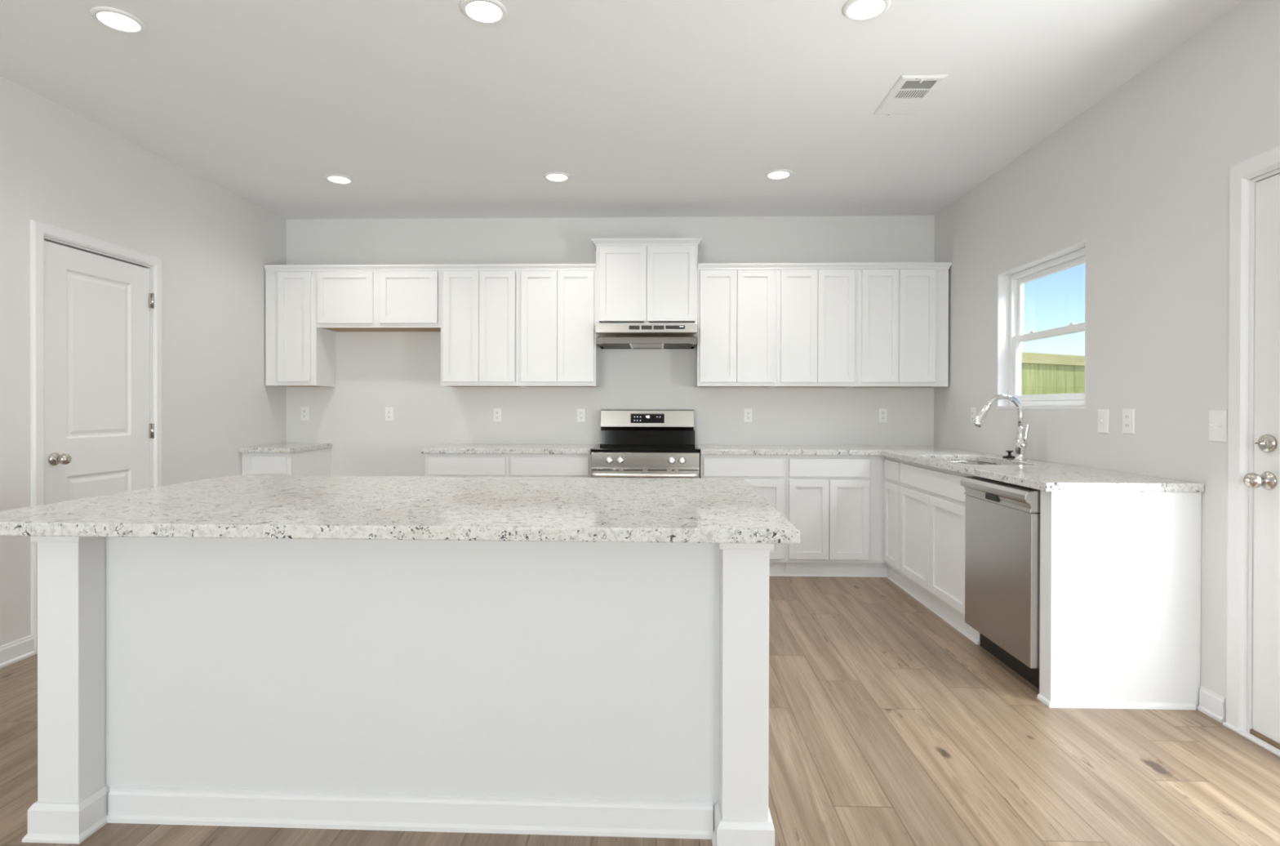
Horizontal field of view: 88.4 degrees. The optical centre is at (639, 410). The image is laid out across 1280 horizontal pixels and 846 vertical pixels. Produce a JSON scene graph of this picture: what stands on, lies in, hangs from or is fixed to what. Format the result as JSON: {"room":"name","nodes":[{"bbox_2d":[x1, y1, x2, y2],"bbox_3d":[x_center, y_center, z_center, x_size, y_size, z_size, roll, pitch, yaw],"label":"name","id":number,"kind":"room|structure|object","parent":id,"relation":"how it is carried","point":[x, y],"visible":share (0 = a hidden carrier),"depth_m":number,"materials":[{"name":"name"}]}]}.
{"room":"kitchen","nodes":[
{"label":"kitchen","id":0,"kind":"room"},
{"bbox_2d":[0,75,286,645],"bbox_3d":[-3.109,-0.171,0.749,0.140,2.750,9.320,0,0,2],"label":"wall","id":1,"kind":"structure","parent":0,"point":[60,167],"depth_m":4.03,"materials":[{"name":"paint"}]},
{"bbox_2d":[0,635,35,668],"bbox_3d":[-3.039,1.157,0.472,0.022,0.098,8.700,0,0,2],"label":"baseboard","id":2,"kind":"structure","parent":1,"relation":"attached to","point":[16,651],"depth_m":3.12,"materials":[{"name":"paint"}]},
{"bbox_2d":[30,219,162,653],"bbox_3d":[-2.992,0.132,3.624,0.211,2.122,0.836,0,0,2],"label":"door","id":3,"kind":"structure","parent":1,"relation":"in","point":[96,316],"depth_m":3.55,"materials":[{"name":"paint"},{"name":"satin nickel metal"}]},
{"bbox_2d":[286,215,934,476],"bbox_3d":[-0.277,-0.184,5.399,5.535,2.750,0.140,0,0,2],"label":"wall","id":4,"kind":"structure","parent":0,"point":[375,371],"depth_m":5.34,"materials":[{"name":"paint"}]},
{"bbox_2d":[265,271,335,386],"bbox_3d":[-2.700,-0.633,5.237,0.400,0.885,0.319,0,0,2],"label":"upper cabinet","id":5,"kind":"object","parent":4,"relation":"attached to","point":[299,353],"visible":0.94,"depth_m":5.09,"materials":[{"name":"paint"}]},
{"bbox_2d":[300,406,308,420],"bbox_3d":[-2.752,0.029,5.397,0.070,0.114,0.008,0,0,2],"label":"wall outlet","id":6,"kind":"object","parent":4,"relation":"attached to","point":[304,410],"visible":1,"depth_m":5.39,"materials":[{"name":"white plastic"}]},
{"bbox_2d":[316,270,440,332],"bbox_3d":[-2.014,-0.856,5.216,0.968,0.436,0.319,0,0,2],"label":"upper cabinet","id":7,"kind":"object","parent":4,"relation":"attached to","point":[348,301],"visible":0.9,"depth_m":5.07,"materials":[{"name":"paint"}]},
{"bbox_2d":[263,263,595,271],"bbox_3d":[-1.619,-1.095,5.059,2.567,0.044,0.030,0,0,2],"label":"crown molding","id":8,"kind":"structure","parent":7,"relation":"attached to","point":[476,266],"depth_m":5.05,"materials":[{"name":"paint"}]},
{"bbox_2d":[384,407,393,421],"bbox_3d":[-2.051,0.035,5.377,0.070,0.114,0.008,0,0,2],"label":"wall outlet","id":9,"kind":"object","parent":4,"relation":"attached to","point":[388,415],"visible":1,"depth_m":5.38,"materials":[{"name":"white plastic"}]},
{"bbox_2d":[440,270,523,386],"bbox_3d":[-1.230,-0.630,5.194,0.600,0.885,0.319,0,0,2],"label":"upper cabinet","id":10,"kind":"object","parent":4,"relation":"attached to","point":[479,308],"visible":0.94,"depth_m":5.04,"materials":[{"name":"paint"}]},
{"bbox_2d":[493,408,502,422],"bbox_3d":[-1.161,0.041,5.351,0.070,0.114,0.008,0,0,2],"label":"wall outlet","id":11,"kind":"object","parent":4,"relation":"attached to","point":[497,412],"visible":1,"depth_m":5.35,"materials":[{"name":"white plastic"}]},
{"bbox_2d":[518,270,599,386],"bbox_3d":[-0.631,-0.628,5.177,0.596,0.885,0.319,0,0,2],"label":"upper cabinet","id":12,"kind":"object","parent":4,"relation":"attached to","point":[557,347],"visible":0.95,"depth_m":5.03,"materials":[{"name":"paint"}]},
{"bbox_2d":[577,408,585,422],"bbox_3d":[-0.476,0.041,5.331,0.070,0.114,0.008,0,0,2],"label":"wall outlet","id":13,"kind":"object","parent":4,"relation":"attached to","point":[580,411],"visible":1,"depth_m":5.33,"materials":[{"name":"white plastic"}]},
{"bbox_2d":[591,237,702,324],"bbox_3d":[0.055,-0.968,5.148,0.844,0.666,0.336,0,0,2],"label":"upper cabinet","id":14,"kind":"object","parent":4,"relation":"attached to","point":[639,281],"visible":0.82,"depth_m":5.00,"materials":[{"name":"paint"}]},
{"bbox_2d":[595,324,697,348],"bbox_3d":[0.052,-0.563,5.083,0.759,0.140,0.466,0,0,2],"label":"range hood","id":15,"kind":"object","parent":14,"relation":"attached to","point":[607,335],"visible":1,"depth_m":4.87,"materials":[{"name":"silver metal"}]},
{"bbox_2d":[629,325,639,328],"bbox_3d":[-0.042,-0.609,4.854,0.079,0.029,0.002,0,0,2],"label":"vent grille","id":16,"kind":"object","parent":15,"relation":"attached to","point":[630,326],"depth_m":4.85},
{"bbox_2d":[641,325,652,328],"bbox_3d":[0.049,-0.609,4.852,0.078,0.029,0.002,0,0,2],"label":"vent grille","id":17,"kind":"object","parent":15,"relation":"attached to","point":[642,326],"depth_m":4.85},
{"bbox_2d":[631,343,662,347],"bbox_3d":[0.056,-0.501,5.117,0.225,0.008,0.358,0,0,2],"label":"lamp","id":18,"kind":"object","parent":15,"relation":"attached to","point":[633,345],"depth_m":5.09,"materials":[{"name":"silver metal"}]},
{"bbox_2d":[653,325,663,328],"bbox_3d":[0.138,-0.609,4.849,0.077,0.029,0.002,0,0,2],"label":"vent grille","id":19,"kind":"object","parent":15,"relation":"attached to","point":[655,326],"depth_m":4.85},
{"bbox_2d":[695,269,777,386],"bbox_3d":[0.741,-0.625,5.138,0.598,0.885,0.319,0,0,2],"label":"upper cabinet","id":20,"kind":"object","parent":4,"relation":"attached to","point":[735,346],"visible":0.98,"depth_m":4.99,"materials":[{"name":"paint"}]},
{"bbox_2d":[743,408,752,422],"bbox_3d":[0.870,0.041,5.293,0.070,0.114,0.008,0,0,2],"label":"wall outlet","id":21,"kind":"object","parent":4,"relation":"attached to","point":[748,412],"visible":1,"depth_m":5.29,"materials":[{"name":"white plastic"}]},
{"bbox_2d":[773,269,857,387],"bbox_3d":[1.345,-0.623,5.120,0.609,0.885,0.319,0,0,2],"label":"upper cabinet","id":22,"kind":"object","parent":4,"relation":"attached to","point":[817,309],"visible":0.92,"depth_m":4.97,"materials":[{"name":"paint"}]},
{"bbox_2d":[878,408,887,422],"bbox_3d":[1.944,0.041,5.262,0.070,0.114,0.008,0,0,2],"label":"wall outlet","id":23,"kind":"object","parent":4,"relation":"attached to","point":[882,412],"visible":1,"depth_m":5.26,"materials":[{"name":"white plastic"}]},
{"bbox_2d":[846,268,948,387],"bbox_3d":[1.988,-0.622,5.102,0.674,0.885,0.319,0,0,2],"label":"upper cabinet","id":24,"kind":"object","parent":4,"relation":"attached to","point":[903,313],"visible":0.94,"depth_m":4.95,"materials":[{"name":"paint"}]},
{"bbox_2d":[697,262,952,269],"bbox_3d":[1.394,-1.088,5.117,1.903,0.044,0.320,0,0,2],"label":"crown molding","id":25,"kind":"structure","parent":24,"relation":"attached to","point":[887,264],"depth_m":4.96,"materials":[{"name":"paint"}]},
{"bbox_2d":[0,0,1243,219],"bbox_3d":[-0.410,-1.664,0.665,5.535,0.250,9.600,0,0,2],"label":"ceiling","id":26,"kind":"structure","parent":0,"point":[649,108],"depth_m":3.18,"materials":[{"name":"paint"}]},
{"bbox_2d":[89,6,146,33],"bbox_3d":[-2.070,-1.546,2.614,0.176,0.009,0.176,0,0,2],"label":"recessed light","id":27,"kind":"object","parent":26,"relation":"in","point":[116,19],"visible":1,"depth_m":2.60,"materials":[{"name":"white plastic"}]},
{"bbox_2d":[324,173,353,183],"bbox_3d":[-2.026,-1.553,4.431,0.176,0.009,0.176,0,0,2],"label":"recessed light","id":28,"kind":"object","parent":26,"relation":"in","point":[335,178],"visible":1,"depth_m":4.42,"materials":[{"name":"white plastic"}]},
{"bbox_2d":[460,0,506,23],"bbox_3d":[-0.603,-1.542,2.542,0.176,0.009,0.176,0,0,2],"label":"recessed light","id":29,"kind":"object","parent":26,"relation":"in","point":[484,11],"visible":1,"depth_m":2.54,"materials":[{"name":"white plastic"}]},
{"bbox_2d":[543,171,570,182],"bbox_3d":[-0.552,-1.550,4.376,0.176,0.009,0.176,0,0,2],"label":"recessed light","id":30,"kind":"object","parent":26,"relation":"in","point":[558,176],"visible":1,"depth_m":4.36,"materials":[{"name":"white plastic"}]},
{"bbox_2d":[764,168,792,179],"bbox_3d":[0.911,-1.546,4.322,0.176,0.009,0.176,0,0,2],"label":"recessed light","id":31,"kind":"object","parent":26,"relation":"in","point":[777,174],"visible":1,"depth_m":4.31,"materials":[{"name":"white plastic"}]},
{"bbox_2d":[842,0,890,20],"bbox_3d":[0.865,-1.539,2.516,0.176,0.009,0.176,0,0,2],"label":"recessed light","id":32,"kind":"object","parent":26,"relation":"in","point":[855,10],"visible":1,"depth_m":2.52,"materials":[{"name":"white plastic"}]},
{"bbox_2d":[872,74,948,115],"bbox_3d":[1.319,-1.538,3.236,0.212,0.016,0.407,0,0,2],"label":"ceiling vent","id":33,"kind":"object","parent":26,"relation":"in","point":[909,93],"visible":1,"depth_m":3.21,"materials":[{"name":"white plastic"}]},
{"bbox_2d":[0,576,1279,845],"bbox_3d":[-0.416,1.271,0.677,5.535,0.120,9.600,0,0,2],"label":"floor","id":34,"kind":"structure","parent":0,"point":[889,725],"depth_m":2.24,"materials":[{"name":"brown wood"}]},
{"bbox_2d":[241,448,330,475],"bbox_3d":[-2.731,0.749,5.103,0.368,0.876,0.599,0,0,2],"label":"base cabinet","id":35,"kind":"object","parent":34,"relation":"on","point":[313,462],"visible":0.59,"depth_m":4.83,"materials":[{"name":"paint"}]},
{"bbox_2d":[238,443,332,453],"bbox_3d":[-2.723,0.291,5.089,0.382,0.036,0.621,0,0,2],"label":"countertop","id":36,"kind":"structure","parent":35,"relation":"on","point":[282,447],"depth_m":4.87,"materials":[{"name":"stone"}]},
{"bbox_2d":[22,536,774,845],"bbox_3d":[-0.656,0.765,2.282,2.090,0.877,0.986,0,0,2],"label":"kitchen island","id":37,"kind":"object","parent":34,"relation":"on","point":[606,689],"visible":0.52,"depth_m":1.89,"materials":[{"name":"paint"}]},
{"bbox_2d":[0,475,799,543],"bbox_3d":[-0.698,0.308,2.249,2.244,0.036,1.196,0,0,2],"label":"island countertop","id":38,"kind":"structure","parent":37,"relation":"on","point":[415,508],"depth_m":1.88,"materials":[{"name":"stone"}]},
{"bbox_2d":[425,453,508,476],"bbox_3d":[-1.251,0.753,5.061,0.612,0.876,0.599,0,0,2],"label":"base cabinet","id":39,"kind":"object","parent":34,"relation":"on","point":[437,464],"visible":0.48,"depth_m":4.76,"materials":[{"name":"paint"}]},
{"bbox_2d":[421,443,597,453],"bbox_3d":[-0.957,0.295,5.038,1.227,0.036,0.621,0,0,2],"label":"countertop","id":40,"kind":"structure","parent":39,"relation":"on","point":[451,448],"depth_m":4.74,"materials":[{"name":"stone"}]},
{"bbox_2d":[508,453,591,477],"bbox_3d":[-0.645,0.754,5.043,0.598,0.876,0.599,0,0,2],"label":"base cabinet","id":41,"kind":"object","parent":34,"relation":"on","point":[553,465],"visible":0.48,"depth_m":4.75,"materials":[{"name":"paint"}]},
{"bbox_2d":[590,408,700,478],"bbox_3d":[0.045,0.580,4.944,0.777,1.167,0.719,0,0,2],"label":"range","id":42,"kind":"object","parent":34,"relation":"on","point":[634,442],"visible":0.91,"depth_m":5.04,"materials":[{"name":"silver metal"}]},
{"bbox_2d":[590,444,700,452],"bbox_3d":[0.046,0.285,4.934,0.777,0.026,0.585,0,0,2],"label":"cooktop","id":43,"kind":"object","parent":42,"relation":"in","point":[599,447],"depth_m":4.66,"materials":[{"name":"black glass"}]},
{"bbox_2d":[699,453,786,576],"bbox_3d":[0.748,0.758,5.003,0.609,0.876,0.599,0,0,2],"label":"base cabinet","id":44,"kind":"object","parent":34,"relation":"on","point":[766,473],"visible":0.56,"depth_m":4.71,"materials":[{"name":"paint"}]},
{"bbox_2d":[784,454,890,578],"bbox_3d":[1.430,0.759,4.984,0.754,0.876,0.599,0,0,2],"label":"base cabinet","id":45,"kind":"object","parent":34,"relation":"on","point":[836,503],"visible":0.91,"depth_m":4.70,"materials":[{"name":"paint"}]},
{"bbox_2d":[884,457,906,590],"bbox_3d":[2.023,0.763,4.515,0.599,0.876,0.304,0,0,2],"label":"base cabinet","id":46,"kind":"object","parent":34,"relation":"on","point":[892,484],"visible":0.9,"depth_m":4.52,"materials":[{"name":"paint"}]},
{"bbox_2d":[900,460,980,644],"bbox_3d":[2.004,0.765,3.865,0.599,0.876,0.994,0,0,2],"label":"base cabinet","id":47,"kind":"object","parent":34,"relation":"on","point":[933,499],"visible":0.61,"depth_m":3.82,"materials":[{"name":"paint"}]},
{"bbox_2d":[696,444,1204,492],"bbox_3d":[1.359,0.305,3.976,1.896,0.036,2.612,0,0,2],"label":"countertop","id":48,"kind":"structure","parent":47,"relation":"on","point":[1046,476],"depth_m":3.38,"materials":[{"name":"stone"}]},
{"bbox_2d":[949,460,997,464],"bbox_3d":[1.953,0.423,3.850,0.399,0.192,0.739,0,0,2],"label":"sink","id":49,"kind":"object","parent":48,"relation":"in","point":[970,462],"visible":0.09,"depth_m":4.18,"materials":[{"name":"silver metal"}]},
{"bbox_2d":[971,394,1029,460],"bbox_3d":[2.087,0.098,3.812,0.310,0.382,0.087,0,0,2],"label":"faucet","id":50,"kind":"object","parent":48,"relation":"on","point":[1020,444],"visible":1,"depth_m":3.81,"materials":[{"name":"silver metal"}]},
{"bbox_2d":[1002,450,1014,457],"bbox_3d":[2.232,0.267,3.974,0.076,0.044,0.076,0,0,2],"label":"stopper","id":51,"kind":"object","parent":48,"relation":"on","point":[1009,455],"visible":0.91,"depth_m":3.96,"materials":[{"name":"black plastic"}]},
{"bbox_2d":[960,475,1040,688],"bbox_3d":[1.949,0.773,3.058,0.645,0.867,0.598,0,0,2],"label":"dishwasher","id":52,"kind":"object","parent":34,"relation":"on","point":[1002,519],"visible":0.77,"depth_m":2.98,"materials":[{"name":"silver metal"}]},
{"bbox_2d":[1036,490,1201,710],"bbox_3d":[1.966,0.769,2.704,0.608,0.876,0.092,0,0,2],"label":"end panel","id":53,"kind":"object","parent":34,"relation":"on","point":[1120,571],"visible":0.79,"depth_m":2.67,"materials":[{"name":"paint"}]},
{"bbox_2d":[933,0,1279,708],"bbox_3d":[2.283,-0.158,0.594,0.140,2.750,9.320,0,0,2],"label":"wall","id":54,"kind":"structure","parent":0,"point":[1141,174],"depth_m":2.97,"materials":[{"name":"paint"}]},
{"bbox_2d":[970,407,976,423],"bbox_3d":[2.323,0.041,4.589,0.008,0.114,0.070,0,0,2],"label":"wall outlet","id":55,"kind":"object","parent":54,"relation":"attached to","point":[973,410],"visible":0.91,"depth_m":4.59,"materials":[{"name":"white plastic"}]},
{"bbox_2d":[996,239,1086,409],"bbox_3d":[2.377,-0.441,3.826,0.140,0.875,0.889,0,0,2],"label":"window","id":56,"kind":"structure","parent":54,"relation":"in","point":[1011,335],"depth_m":4.14,"materials":[{"name":"paint"}]},
{"bbox_2d":[1097,408,1108,433],"bbox_3d":[2.280,0.055,3.248,0.017,0.118,0.076,0,0,2],"label":"light switch","id":57,"kind":"object","parent":54,"relation":"attached to","point":[1103,414],"visible":1,"depth_m":3.24,"materials":[{"name":"white plastic"}]},
{"bbox_2d":[1122,408,1134,434],"bbox_3d":[2.279,0.052,3.073,0.009,0.118,0.076,0,0,2],"label":"wall outlet","id":58,"kind":"object","parent":54,"relation":"attached to","point":[1128,414],"visible":1,"depth_m":3.06,"materials":[{"name":"white plastic"}]},
{"bbox_2d":[1124,413,1130,428],"bbox_3d":[2.277,0.052,3.073,0.002,0.066,0.033,0,0,2],"label":"socket","id":59,"kind":"object","parent":58,"relation":"attached to","point":[1127,416],"depth_m":3.07,"materials":[{"name":"white plastic"}]},
{"bbox_2d":[1197,685,1226,722],"bbox_3d":[2.162,1.174,-0.686,0.022,0.098,6.682,0,0,2],"label":"baseboard","id":60,"kind":"structure","parent":54,"relation":"attached to","point":[1211,704],"depth_m":2.59,"materials":[{"name":"paint"}]},
{"bbox_2d":[1208,409,1227,442],"bbox_3d":[2.261,0.063,2.583,0.017,0.124,0.082,0,0,2],"label":"light switch","id":61,"kind":"object","parent":54,"relation":"attached to","point":[1217,424],"visible":1,"depth_m":2.58,"materials":[{"name":"white plastic"}]},
{"bbox_2d":[1222,145,1279,756],"bbox_3d":[2.286,0.141,1.981,0.213,2.141,1.090,0,0,2],"label":"door","id":62,"kind":"structure","parent":54,"relation":"in","point":[1254,599],"depth_m":2.43,"materials":[{"name":"paint"}]},
{"label":"outside","id":63,"kind":"structure","parent":0,"visible":0},
{"bbox_3d":[4.138,1.464,4.889,36.000,0.120,50.000,0,0,2],"label":"ground","id":64,"kind":"structure","parent":63,"visible":0},
{"bbox_2d":[1021,351,1084,409],"bbox_3d":[6.689,0.387,8.429,9.886,2.015,0.191,0,0,-27],"label":"wooden fence","id":65,"kind":"object","parent":64,"relation":"on","point":[1042,373],"visible":0.07,"depth_m":7.29,"materials":[{"name":"green wood"}]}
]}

